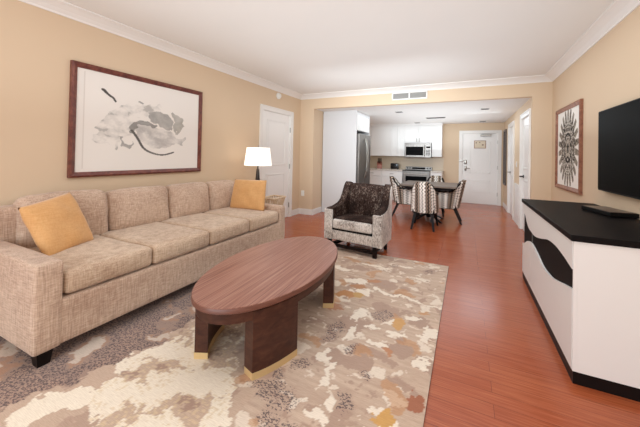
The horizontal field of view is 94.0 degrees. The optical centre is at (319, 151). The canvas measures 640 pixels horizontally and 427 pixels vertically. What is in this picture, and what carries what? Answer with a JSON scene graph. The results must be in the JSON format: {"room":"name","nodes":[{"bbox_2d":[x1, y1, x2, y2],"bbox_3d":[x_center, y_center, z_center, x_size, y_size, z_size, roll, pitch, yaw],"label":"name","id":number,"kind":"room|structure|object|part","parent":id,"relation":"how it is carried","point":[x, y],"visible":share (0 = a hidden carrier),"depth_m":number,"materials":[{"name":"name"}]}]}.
{"room":"hotel room","nodes":[
{"label":"hotel room","id":0,"kind":"room"},
{"bbox_2d":[0,0,300,209],"bbox_3d":[-2.321,-0.014,2.878,0.100,2.600,8.330,1,-1,26],"label":"wall","id":1,"kind":"structure","parent":0,"point":[38,46],"depth_m":2.76,"materials":[{"name":"beige paint"}]},
{"bbox_2d":[67,60,202,177],"bbox_3d":[-1.970,-0.286,3.429,0.040,1.088,1.519,1,-1,26],"label":"framed painting","id":2,"kind":"object","parent":1,"relation":"attached to","point":[120,123],"visible":1,"depth_m":3.23,"materials":[{"name":"paper"}]},
{"bbox_2d":[259,104,293,216],"bbox_3d":[-0.866,0.257,5.802,0.150,2.185,1.120,1,-1,26],"label":"door","id":3,"kind":"structure","parent":1,"relation":"in","point":[276,125],"depth_m":5.87,"materials":[{"name":"white paint"}]},
{"bbox_2d":[292,208,298,215],"bbox_3d":[-0.537,1.303,6.431,0.015,0.120,0.330,1,-1,26],"label":"baseboard","id":4,"kind":"structure","parent":1,"relation":"attached to","point":[295,211],"depth_m":6.43,"materials":[{"name":"white paint"}]},
{"bbox_2d":[18,0,639,99],"bbox_3d":[-0.233,-1.238,1.883,4.493,0.090,8.330,1,-1,26],"label":"trim","id":5,"kind":"structure","parent":1,"relation":"attached to","point":[618,10],"depth_m":3.59,"materials":[{"name":"white paint"}]},
{"bbox_2d":[299,99,323,210],"bbox_3d":[0.529,0.107,8.329,0.430,2.600,3.970,1,-1,26],"label":"wall","id":6,"kind":"structure","parent":0,"point":[311,123],"depth_m":6.55,"materials":[{"name":"beige paint"}]},
{"bbox_2d":[312,207,320,214],"bbox_3d":[-0.075,1.315,6.625,0.015,0.120,0.455,1,-1,26],"label":"baseboard","id":7,"kind":"structure","parent":6,"relation":"attached to","point":[316,210],"depth_m":6.60,"materials":[{"name":"white paint"}]},
{"bbox_2d":[63,0,614,93],"bbox_3d":[-0.253,-1.334,1.839,4.693,0.100,8.430,1,-1,26],"label":"ceiling","id":8,"kind":"structure","parent":0,"point":[301,46],"depth_m":3.20,"materials":[{"name":"paint"}]},
{"bbox_2d":[316,98,529,124],"bbox_3d":[2.497,-0.910,7.388,3.904,0.100,3.770,1,-1,26],"label":"ceiling","id":9,"kind":"structure","parent":0,"point":[501,110],"depth_m":6.57,"materials":[{"name":"paint"}]},
{"bbox_2d":[314,82,552,200],"bbox_3d":[1.786,0.100,5.560,4.263,2.600,0.100,1,-1,26],"label":"wall","id":10,"kind":"structure","parent":0,"point":[514,91],"depth_m":4.96,"materials":[{"name":"beige paint"}]},
{"bbox_2d":[299,208,311,214],"bbox_3d":[-0.320,1.309,6.500,0.315,0.120,0.015,1,-1,26],"label":"baseboard","id":11,"kind":"structure","parent":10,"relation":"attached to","point":[301,210],"depth_m":6.49,"materials":[{"name":"white paint"}]},
{"bbox_2d":[392,91,427,99],"bbox_3d":[1.667,-1.040,5.576,0.644,0.136,0.020,1,-1,26],"label":"air vent","id":12,"kind":"object","parent":10,"relation":"in","point":[418,94],"visible":1,"depth_m":5.56,"materials":[{"name":"white metal"}]},
{"bbox_2d":[387,122,503,205],"bbox_3d":[3.442,0.174,9.057,4.163,2.600,0.100,1,-1,26],"label":"wall","id":13,"kind":"structure","parent":0,"point":[450,131],"depth_m":8.75,"materials":[{"name":"beige paint"}]},
{"bbox_2d":[369,126,390,155],"bbox_3d":[1.884,-0.324,9.588,0.855,0.925,0.333,1,-1,26],"label":"upper cabinet","id":14,"kind":"object","parent":13,"relation":"attached to","point":[380,144],"visible":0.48,"depth_m":9.40,"materials":[{"name":"white paint"}]},
{"bbox_2d":[370,123,442,126],"bbox_3d":[2.548,-0.807,9.248,2.335,0.059,0.379,1,-1,26],"label":"trim","id":15,"kind":"structure","parent":14,"relation":"attached to","point":[413,124],"depth_m":9.02,"materials":[{"name":"white paint"}]},
{"bbox_2d":[391,126,404,155],"bbox_3d":[2.458,-0.316,9.307,0.425,0.925,0.333,1,-1,26],"label":"upper cabinet","id":16,"kind":"object","parent":13,"relation":"attached to","point":[397,132],"visible":0.99,"depth_m":9.15,"materials":[{"name":"white paint"}]},
{"bbox_3d":[2.290,-0.320,9.218,0.194,0.919,0.026,1,-1,26],"label":"door","id":17,"kind":"part","parent":16,"relation":"part of","materials":[{"name":"white paint"}]},
{"bbox_3d":[2.481,-0.317,9.125,0.219,0.919,0.026,1,-1,26],"label":"door","id":18,"kind":"part","parent":16,"relation":"part of","materials":[{"name":"white paint"}]},
{"bbox_2d":[370,156,443,170],"bbox_3d":[2.614,0.358,9.395,2.355,0.394,0.010,1,-1,26],"label":"backsplash","id":19,"kind":"structure","parent":13,"relation":"attached to","point":[436,163],"depth_m":9.32,"materials":[{"name":"beige tile"}]},
{"bbox_2d":[405,125,431,142],"bbox_3d":[2.993,-0.510,9.033,0.770,0.520,0.363,1,-1,26],"label":"upper cabinet","id":20,"kind":"object","parent":13,"relation":"attached to","point":[413,134],"visible":0.99,"depth_m":8.89,"materials":[{"name":"white paint"}]},
{"bbox_3d":[2.759,-0.516,8.993,0.379,0.514,0.026,1,-1,26],"label":"door","id":21,"kind":"part","parent":20,"relation":"part of","materials":[{"name":"white paint"}]},
{"bbox_2d":[404,143,431,157],"bbox_3d":[2.956,-0.034,8.972,0.760,0.425,0.446,1,-1,26],"label":"microwave","id":22,"kind":"object","parent":20,"relation":"attached to","point":[424,150],"visible":0.98,"depth_m":8.80,"materials":[{"name":"silver metal"}]},
{"bbox_3d":[2.809,-0.021,8.859,0.585,0.360,0.020,1,-1,26],"label":"door","id":23,"kind":"part","parent":22,"relation":"part of","materials":[{"name":"silver metal"}]},
{"bbox_3d":[3.150,-0.016,8.692,0.155,0.360,0.020,1,-1,26],"label":"control panel","id":24,"kind":"part","parent":22,"relation":"part of","materials":[{"name":"silver metal"}]},
{"bbox_3d":[3.105,-0.511,8.824,0.379,0.514,0.026,1,-1,26],"label":"door","id":25,"kind":"part","parent":20,"relation":"part of","materials":[{"name":"white paint"}]},
{"bbox_2d":[432,125,442,156],"bbox_3d":[3.464,-0.301,8.814,0.275,0.925,0.333,1,-1,26],"label":"upper cabinet","id":26,"kind":"object","parent":13,"relation":"attached to","point":[437,130],"visible":1,"depth_m":8.68,"materials":[{"name":"white paint"}]},
{"bbox_2d":[459,130,501,205],"bbox_3d":[4.511,0.446,8.445,1.060,2.085,0.250,1,-1,26],"label":"door","id":27,"kind":"structure","parent":13,"relation":"in","point":[480,168],"depth_m":8.46,"materials":[{"name":"white paint"}]},
{"bbox_2d":[474,141,485,147],"bbox_3d":[4.544,-0.198,8.481,0.300,0.225,0.017,1,-1,26],"label":"notice","id":28,"kind":"object","parent":27,"relation":"attached to","point":[477,144],"visible":1,"depth_m":8.47,"materials":[{"name":"beige paper"}]},
{"bbox_2d":[284,200,639,426],"bbox_3d":[0.564,1.403,3.591,4.693,0.100,12.400,1,-1,26],"label":"floor","id":29,"kind":"structure","parent":0,"point":[497,363],"depth_m":2.17,"materials":[{"name":"brown wood"}]},
{"bbox_2d":[0,248,448,426],"bbox_3d":[-0.626,1.310,2.500,2.952,0.012,3.750,1,-1,26],"label":"area rug","id":30,"kind":"object","parent":29,"relation":"on","point":[367,359],"visible":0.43,"depth_m":1.78,"materials":[{"name":"carpet"}]},
{"bbox_2d":[0,180,284,367],"bbox_3d":[-1.516,0.829,3.130,1.052,0.929,2.671,1,-1,26],"label":"sofa","id":31,"kind":"object","parent":30,"relation":"on","point":[149,243],"visible":0.93,"depth_m":2.33,"materials":[{"name":"beige fabric"}]},
{"bbox_3d":[-2.070,0.919,1.997,1.039,0.537,0.152,1,-1,26],"label":"armrest","id":32,"kind":"part","parent":31,"relation":"part of","materials":[{"name":"beige fabric"}]},
{"bbox_2d":[18,192,93,255],"bbox_3d":[-2.007,0.553,2.304,0.279,0.425,0.430,1,-1,1],"label":"throw pillow","id":33,"kind":"object","parent":31,"relation":"on","point":[57,224],"visible":0.98,"depth_m":2.21,"materials":[{"name":"fabric"}]},
{"bbox_2d":[13,190,107,247],"bbox_3d":[-2.194,0.577,2.562,0.298,0.464,0.638,1,-1,26],"label":"cushion","id":34,"kind":"object","parent":31,"relation":"on","point":[93,204],"depth_m":2.59,"materials":[{"name":"beige fabric"}]},
{"bbox_3d":[-1.897,0.719,3.312,0.201,0.580,2.652,1,-1,26],"label":"backrest","id":35,"kind":"part","parent":31,"relation":"part of","materials":[{"name":"beige fabric"}]},
{"bbox_2d":[28,235,151,292],"bbox_3d":[-1.819,0.822,2.291,0.853,0.181,0.588,1,-1,26],"label":"seat cushion","id":36,"kind":"object","parent":31,"relation":"on","point":[104,261],"depth_m":2.13,"materials":[{"name":"beige fabric"}]},
{"bbox_2d":[105,185,168,230],"bbox_3d":[-1.911,0.596,3.138,0.297,0.452,0.635,1,-1,26],"label":"cushion","id":37,"kind":"object","parent":31,"relation":"on","point":[132,207],"depth_m":3.01,"materials":[{"name":"beige fabric"}]},
{"bbox_2d":[101,222,208,262],"bbox_3d":[-1.560,0.834,2.819,0.851,0.182,0.587,1,-1,26],"label":"seat cushion","id":38,"kind":"object","parent":31,"relation":"on","point":[168,242],"depth_m":2.69,"materials":[{"name":"beige fabric"}]},
{"bbox_2d":[166,182,208,218],"bbox_3d":[-1.641,0.610,3.690,0.296,0.448,0.592,1,-1,26],"label":"cushion","id":39,"kind":"object","parent":31,"relation":"on","point":[185,199],"depth_m":3.56,"materials":[{"name":"beige fabric"}]},
{"bbox_2d":[160,213,248,244],"bbox_3d":[-1.300,0.843,3.349,0.849,0.182,0.591,1,-1,26],"label":"seat cushion","id":40,"kind":"object","parent":31,"relation":"on","point":[222,229],"depth_m":3.22,"materials":[{"name":"beige fabric"}]},
{"bbox_2d":[206,180,233,209],"bbox_3d":[-1.403,0.622,4.181,0.294,0.441,0.500,1,-1,26],"label":"cushion","id":41,"kind":"object","parent":31,"relation":"on","point":[219,191],"depth_m":4.03,"materials":[{"name":"beige fabric"}]},
{"bbox_2d":[204,207,277,230],"bbox_3d":[-1.037,0.856,3.881,0.850,0.184,0.588,1,-1,26],"label":"seat cushion","id":42,"kind":"object","parent":31,"relation":"on","point":[265,220],"depth_m":3.75,"materials":[{"name":"beige fabric"}]},
{"bbox_2d":[230,179,266,210],"bbox_3d":[-0.968,0.587,4.057,0.570,0.410,0.188,1,-1,26],"label":"throw pillow","id":43,"kind":"object","parent":31,"relation":"on","point":[246,194],"visible":0.98,"depth_m":3.98,"materials":[{"name":"fabric"}]},
{"bbox_3d":[-0.965,0.979,4.256,1.038,0.517,0.156,1,-1,26],"label":"armrest","id":44,"kind":"part","parent":31,"relation":"part of","materials":[{"name":"beige fabric"}]},
{"bbox_2d":[191,236,337,380],"bbox_3d":[-0.333,1.089,2.366,0.820,0.438,1.580,1,-1,23],"label":"coffee table","id":45,"kind":"object","parent":30,"relation":"on","point":[262,286],"visible":1,"depth_m":1.89,"materials":[{"name":"brown wood"}]},
{"bbox_3d":[-0.748,1.083,2.029,0.100,0.347,0.334,1,-1,0],"label":"leg","id":46,"kind":"part","parent":45,"relation":"part of","materials":[{"name":"brown wood"}]},
{"bbox_3d":[-0.286,1.090,1.833,0.334,0.347,0.100,2,-1,-44],"label":"leg","id":47,"kind":"part","parent":45,"relation":"part of","materials":[{"name":"brown wood"}]},
{"bbox_3d":[0.082,1.107,2.685,0.100,0.347,0.342,1,-1,1],"label":"leg","id":48,"kind":"part","parent":45,"relation":"part of","materials":[{"name":"brown wood"}]},
{"bbox_2d":[322,110,369,211],"bbox_3d":[0.633,0.248,7.106,0.805,2.294,0.970,1,-1,26],"label":"surround","id":49,"kind":"object","parent":29,"relation":"on","point":[340,128],"visible":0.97,"depth_m":6.70,"materials":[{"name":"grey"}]},
{"bbox_3d":[0.903,-0.637,6.740,0.020,0.335,0.445,1,-1,26],"label":"door","id":50,"kind":"part","parent":49,"relation":"part of","materials":[{"name":"white paint"}]},
{"bbox_3d":[0.839,0.257,7.528,0.805,2.294,0.030,1,-1,26],"label":"panel","id":51,"kind":"part","parent":49,"relation":"part of","materials":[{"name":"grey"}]},
{"bbox_3d":[1.103,-0.628,7.148,0.020,0.335,0.445,1,-1,26],"label":"door","id":52,"kind":"part","parent":49,"relation":"part of","materials":[{"name":"white paint"}]},
{"bbox_2d":[324,181,392,258],"bbox_3d":[0.569,0.905,4.172,0.843,0.907,0.588,1,-1,34],"label":"armchair","id":53,"kind":"object","parent":29,"relation":"on","point":[362,215],"visible":0.97,"depth_m":4.09,"materials":[{"name":"brown fabric"}]},
{"bbox_3d":[0.121,1.002,4.145,0.120,0.407,0.027,1,-1,34],"label":"panel","id":54,"kind":"part","parent":53,"relation":"part of","materials":[{"name":"beige fabric"}]},
{"bbox_3d":[0.294,0.822,4.361,0.111,0.748,0.547,1,-1,38],"label":"armrest","id":55,"kind":"part","parent":53,"relation":"part of","materials":[{"name":"brown fabric"}]},
{"bbox_3d":[0.545,1.145,4.140,0.597,0.139,0.480,1,-1,34],"label":"seat rail","id":56,"kind":"part","parent":53,"relation":"part of","materials":[{"name":"beige fabric"}]},
{"bbox_2d":[333,219,372,233],"bbox_3d":[0.531,0.994,4.119,0.582,0.157,0.456,1,-1,34],"label":"seat cushion","id":57,"kind":"object","parent":53,"relation":"on","point":[347,226],"depth_m":3.93,"materials":[{"name":"beige fabric"}]},
{"bbox_3d":[0.540,0.923,4.129,0.565,0.044,0.415,1,-1,34],"label":"seat","id":58,"kind":"part","parent":53,"relation":"part of","materials":[{"name":"brown fabric"}]},
{"bbox_3d":[0.543,1.282,4.141,0.679,0.045,0.499,1,-1,34],"label":"frame","id":59,"kind":"part","parent":53,"relation":"part of","materials":[{"name":"black wood"}]},
{"bbox_2d":[349,183,383,215],"bbox_3d":[0.684,0.717,4.340,0.558,0.496,0.134,1,-1,34],"label":"cushion","id":60,"kind":"object","parent":53,"relation":"on","point":[365,199],"depth_m":4.30,"materials":[{"name":"brown fabric"}]},
{"bbox_3d":[0.688,1.276,3.755,0.054,0.138,0.041,1,-1,34],"label":"leg","id":61,"kind":"part","parent":53,"relation":"part of","materials":[{"name":"black wood"}]},
{"bbox_3d":[0.716,1.009,3.750,0.120,0.407,0.027,1,-1,34],"label":"panel","id":62,"kind":"part","parent":53,"relation":"part of","materials":[{"name":"beige fabric"}]},
{"bbox_3d":[0.851,0.829,3.991,0.111,0.748,0.547,1,-1,29],"label":"armrest","id":63,"kind":"part","parent":53,"relation":"part of","materials":[{"name":"brown fabric"}]},
{"bbox_3d":[0.882,0.849,3.953,0.018,0.740,0.546,1,-1,27],"label":"panel","id":64,"kind":"part","parent":53,"relation":"part of","materials":[{"name":"beige fabric"}]},
{"bbox_2d":[356,133,370,183],"bbox_3d":[0.711,0.486,7.066,0.877,1.780,0.865,1,-1,26],"label":"refrigerator","id":65,"kind":"object","parent":29,"relation":"on","point":[363,141],"visible":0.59,"depth_m":6.79,"materials":[{"name":"silver metal"}]},
{"bbox_3d":[0.919,0.191,6.729,0.060,1.170,0.422,1,-1,26],"label":"door","id":66,"kind":"part","parent":65,"relation":"part of","materials":[{"name":"silver metal"}]},
{"bbox_3d":[1.054,0.150,6.854,0.084,0.907,0.023,1,-1,26],"label":"handle","id":67,"kind":"part","parent":65,"relation":"part of","materials":[{"name":"silver metal"}]},
{"bbox_3d":[1.092,0.152,6.932,0.084,0.907,0.023,1,-1,26],"label":"handle","id":68,"kind":"part","parent":65,"relation":"part of","materials":[{"name":"silver metal"}]},
{"bbox_3d":[1.109,0.199,7.116,0.060,1.170,0.427,1,-1,26],"label":"door","id":69,"kind":"part","parent":65,"relation":"part of","materials":[{"name":"silver metal"}]},
{"bbox_2d":[370,170,381,184],"bbox_3d":[1.696,1.009,9.473,0.655,0.870,0.653,1,-1,26],"label":"base cabinet","id":70,"kind":"object","parent":29,"relation":"on","point":[375,175],"visible":0.34,"depth_m":9.15,"materials":[{"name":"white paint"}]},
{"bbox_3d":[1.605,0.656,9.212,0.594,0.159,0.022,1,-1,26],"label":"drawer","id":71,"kind":"part","parent":70,"relation":"part of","materials":[{"name":"white paint"}]},
{"bbox_3d":[1.596,1.044,9.206,0.594,0.564,0.026,1,-1,26],"label":"door","id":72,"kind":"part","parent":70,"relation":"part of","materials":[{"name":"white paint"}]},
{"bbox_2d":[370,168,404,170],"bbox_3d":[1.986,0.560,9.346,1.275,0.034,0.644,1,-1,26],"label":"countertop","id":73,"kind":"structure","parent":70,"relation":"on","point":[370,168],"depth_m":9.04,"materials":[{"name":"beige stone"}]},
{"bbox_2d":[377,158,381,168],"bbox_3d":[1.885,0.377,9.458,0.144,0.330,0.217,1,-1,9],"label":"knife block","id":74,"kind":"object","parent":73,"relation":"on","point":[379,163],"visible":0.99,"depth_m":9.37,"materials":[{"name":"red wood"}]},
{"bbox_2d":[390,163,398,168],"bbox_3d":[2.320,0.455,9.211,0.260,0.186,0.180,1,-1,26],"label":"toaster","id":75,"kind":"object","parent":73,"relation":"on","point":[393,165],"visible":0.98,"depth_m":9.13,"materials":[{"name":"black metal"}]},
{"bbox_2d":[381,170,402,199],"bbox_3d":[2.269,1.017,9.193,0.620,0.870,0.653,1,-1,26],"label":"base cabinet","id":76,"kind":"object","parent":29,"relation":"on","point":[398,175],"visible":0.39,"depth_m":8.96,"materials":[{"name":"white paint"}]},
{"bbox_3d":[2.005,1.050,9.006,0.304,0.564,0.026,1,-1,26],"label":"door","id":77,"kind":"part","parent":76,"relation":"part of","materials":[{"name":"white paint"}]},
{"bbox_3d":[2.152,0.664,8.944,0.614,0.159,0.022,1,-1,26],"label":"drawer","id":78,"kind":"part","parent":76,"relation":"part of","materials":[{"name":"white paint"}]},
{"bbox_3d":[2.283,1.054,8.869,0.304,0.564,0.026,1,-1,26],"label":"door","id":79,"kind":"part","parent":76,"relation":"part of","materials":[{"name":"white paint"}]},
{"bbox_2d":[389,176,419,217],"bbox_3d":[1.848,0.983,6.552,0.655,0.858,0.509,1,-1,20],"label":"dining chair","id":80,"kind":"object","parent":29,"relation":"on","point":[401,195],"visible":0.76,"depth_m":6.38,"materials":[{"name":"fabric"}]},
{"bbox_3d":[1.828,0.834,6.562,0.606,0.558,0.509,1,-1,20],"label":"backrest","id":81,"kind":"part","parent":80,"relation":"part of","materials":[{"name":"fabric"}]},
{"bbox_2d":[403,166,431,181],"bbox_3d":[2.884,0.951,8.855,0.764,0.980,0.680,1,-1,26],"label":"range","id":82,"kind":"object","parent":29,"relation":"on","point":[412,173],"visible":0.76,"depth_m":8.66,"materials":[{"name":"silver metal"}]},
{"bbox_3d":[2.767,0.915,8.614,0.740,0.640,0.040,1,-1,26],"label":"oven door","id":83,"kind":"part","parent":82,"relation":"part of","materials":[{"name":"silver metal"}]},
{"bbox_2d":[404,169,431,171],"bbox_3d":[2.891,0.563,8.857,0.764,0.014,0.530,1,-1,26],"label":"cooktop","id":84,"kind":"object","parent":82,"relation":"in","point":[406,170],"depth_m":8.74,"materials":[{"name":"silver glass"}]},
{"bbox_2d":[410,182,438,231],"bbox_3d":[1.925,0.973,5.508,0.509,0.858,0.655,1,-1,26],"label":"dining chair","id":85,"kind":"object","parent":29,"relation":"on","point":[424,197],"visible":1,"depth_m":5.29,"materials":[{"name":"fabric"}]},
{"bbox_3d":[1.702,1.247,5.420,0.064,0.299,0.191,1,-1,42],"label":"leg","id":86,"kind":"part","parent":85,"relation":"part of","materials":[{"name":"black wood"}]},
{"bbox_3d":[1.917,0.823,5.488,0.509,0.558,0.606,1,-1,26],"label":"backrest","id":87,"kind":"part","parent":85,"relation":"part of","materials":[{"name":"fabric"}]},
{"bbox_3d":[1.985,1.251,5.281,0.064,0.299,0.191,1,-1,10],"label":"leg","id":88,"kind":"part","parent":85,"relation":"part of","materials":[{"name":"black wood"}]},
{"bbox_3d":[2.201,1.260,5.672,0.092,0.299,0.102,1,-1,26],"label":"leg","id":89,"kind":"part","parent":85,"relation":"part of","materials":[{"name":"black wood"}]},
{"bbox_2d":[399,180,457,222],"bbox_3d":[2.284,1.043,6.232,1.050,0.749,1.060,1,-1,26],"label":"dining table","id":90,"kind":"object","parent":29,"relation":"on","point":[441,186],"visible":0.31,"depth_m":6.02,"materials":[{"name":"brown wood"}]},
{"bbox_2d":[427,175,444,216],"bbox_3d":[2.662,1.004,6.925,0.509,0.858,0.655,1,-1,26],"label":"dining chair","id":91,"kind":"object","parent":29,"relation":"on","point":[434,178],"visible":0.07,"depth_m":7.15,"materials":[{"name":"fabric"}]},
{"bbox_3d":[2.676,0.855,6.949,0.509,0.558,0.606,1,-1,26],"label":"backrest","id":92,"kind":"part","parent":91,"relation":"part of","materials":[{"name":"fabric"}]},
{"bbox_2d":[430,172,442,177],"bbox_3d":[3.383,1.033,8.648,0.300,0.870,0.653,1,-1,26],"label":"base cabinet","id":93,"kind":"object","parent":29,"relation":"on","point":[432,173],"visible":0.06,"depth_m":8.40,"materials":[{"name":"white paint"}]},
{"bbox_2d":[430,180,465,224],"bbox_3d":[2.611,0.993,6.073,0.655,0.858,0.509,1,-1,25],"label":"dining chair","id":94,"kind":"object","parent":29,"relation":"on","point":[452,199],"visible":0.77,"depth_m":5.86,"materials":[{"name":"fabric"}]},
{"bbox_3d":[2.520,0.706,5.910,0.515,0.210,0.097,1,-1,19],"label":"arm trim","id":95,"kind":"part","parent":94,"relation":"part of","materials":[{"name":"black wood"}]},
{"bbox_3d":[2.636,0.844,6.065,0.606,0.558,0.509,1,-1,25],"label":"backrest","id":96,"kind":"part","parent":94,"relation":"part of","materials":[{"name":"fabric"}]},
{"bbox_3d":[2.696,1.272,5.855,0.191,0.299,0.064,1,-1,41],"label":"leg","id":97,"kind":"part","parent":94,"relation":"part of","materials":[{"name":"black wood"}]},
{"bbox_2d":[522,199,639,401],"bbox_3d":[2.120,0.940,2.385,0.618,0.862,1.737,1,-1,26],"label":"media console","id":98,"kind":"object","parent":29,"relation":"on","point":[581,268],"visible":1,"depth_m":1.73,"materials":[{"name":"white paint"}]},
{"bbox_3d":[2.144,0.667,3.078,0.020,0.220,0.453,1,-1,26],"label":"drawer","id":99,"kind":"part","parent":98,"relation":"part of","materials":[{"name":"white paint"}]},
{"bbox_3d":[2.135,1.095,3.073,0.020,0.422,0.453,1,-1,26],"label":"door","id":100,"kind":"part","parent":98,"relation":"part of","materials":[{"name":"white paint"}]},
{"bbox_3d":[1.762,1.058,2.309,0.020,0.464,1.237,1,-1,26],"label":"door","id":101,"kind":"part","parent":98,"relation":"part of","materials":[{"name":"white paint"}]},
{"bbox_3d":[1.770,0.653,2.314,0.020,0.224,1.237,1,-1,26],"label":"drawer","id":102,"kind":"part","parent":98,"relation":"part of","materials":[{"name":"white paint"}]},
{"bbox_2d":[581,205,638,218],"bbox_3d":[2.380,0.495,2.466,0.190,0.039,0.350,1,-1,12],"label":"cable box","id":103,"kind":"object","parent":98,"relation":"on","point":[608,211],"visible":1,"depth_m":2.38,"materials":[{"name":"black plastic"}]},
{"bbox_3d":[2.381,0.477,2.466,0.170,0.003,0.330,1,-1,12],"label":"lid","id":104,"kind":"part","parent":103,"relation":"part of","materials":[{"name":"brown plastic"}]},
{"bbox_3d":[-0.956,1.104,4.653,0.620,0.459,0.500,1,-1,26],"label":"end table","id":105,"kind":"object","parent":29,"relation":"on","visible":0},
{"bbox_2d":[244,146,271,179],"bbox_3d":[-0.969,0.394,4.641,0.424,0.960,0.424,1,-1,26],"label":"table lamp","id":106,"kind":"object","parent":105,"relation":"on","point":[255,156],"visible":0.78,"depth_m":4.48,"materials":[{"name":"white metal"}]},
{"bbox_3d":[-0.962,0.079,4.644,0.424,0.275,0.424,1,-1,26],"label":"lamp shade","id":107,"kind":"part","parent":106,"relation":"part of","materials":[{"name":"white fabric"}]},
{"bbox_2d":[265,195,285,204],"bbox_3d":[-0.729,0.790,4.643,0.256,0.178,0.376,1,-1,26],"label":"basket","id":108,"kind":"object","parent":105,"relation":"on","point":[279,199],"visible":0.55,"depth_m":4.64,"materials":[{"name":"beige wicker"}]},
{"bbox_2d":[503,83,539,205],"bbox_3d":[4.251,0.161,6.452,0.100,2.600,3.870,1,-1,26],"label":"wall","id":109,"kind":"structure","parent":0,"point":[533,102],"depth_m":4.74,"materials":[{"name":"beige paint"}]},
{"bbox_2d":[503,129,506,185],"bbox_3d":[4.870,0.154,7.869,0.035,1.450,0.460,1,-1,26],"label":"wall mirror","id":110,"kind":"object","parent":109,"relation":"attached to","point":[505,130],"visible":0.97,"depth_m":7.90,"materials":[{"name":"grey mirror"}]},
{"bbox_3d":[4.879,0.154,7.865,0.009,1.370,0.380,1,-1,26],"label":"glass","id":111,"kind":"part","parent":110,"relation":"part of","materials":[{"name":"grey mirror"}]},
{"bbox_2d":[507,120,514,218],"bbox_3d":[4.402,0.405,6.824,0.150,2.125,0.950,1,-1,26],"label":"door","id":112,"kind":"structure","parent":109,"relation":"in","point":[511,127],"depth_m":7.00,"materials":[{"name":"white paint"}]},
{"bbox_2d":[513,214,518,226],"bbox_3d":[3.957,1.390,6.018,0.015,0.120,0.820,1,-1,26],"label":"baseboard","id":113,"kind":"structure","parent":109,"relation":"attached to","point":[515,219],"depth_m":5.98,"materials":[{"name":"white paint"}]},
{"bbox_2d":[514,183,518,220],"bbox_3d":[3.936,0.989,5.976,0.026,0.680,0.570,1,-1,26],"label":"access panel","id":114,"kind":"object","parent":109,"relation":"attached to","point":[516,186],"visible":0.9,"depth_m":5.91,"materials":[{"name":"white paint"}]},
{"bbox_2d":[519,108,530,229],"bbox_3d":[3.615,0.371,5.216,0.150,2.125,0.930,1,-1,26],"label":"door","id":115,"kind":"structure","parent":109,"relation":"in","point":[525,118],"depth_m":5.40,"materials":[{"name":"white paint"}]},
{"bbox_2d":[551,5,639,219],"bbox_3d":[1.804,0.046,0.859,0.100,2.600,8.330,1,-1,26],"label":"wall","id":116,"kind":"structure","parent":0,"point":[607,76],"depth_m":3.01,"materials":[{"name":"beige paint"}]},
{"bbox_2d":[555,98,583,194],"bbox_3d":[3.203,-0.045,3.869,0.035,1.097,1.038,1,-1,26],"label":"framed print","id":117,"kind":"object","parent":116,"relation":"attached to","point":[569,119],"visible":1,"depth_m":3.78,"materials":[{"name":"white paper"}]},
{"bbox_2d":[598,98,639,199],"bbox_3d":[2.397,-0.019,2.252,0.060,0.747,1.330,1,-1,26],"label":"television","id":118,"kind":"object","parent":116,"relation":"attached to","point":[618,126],"visible":1,"depth_m":2.44,"materials":[{"name":"black"}]}
]}

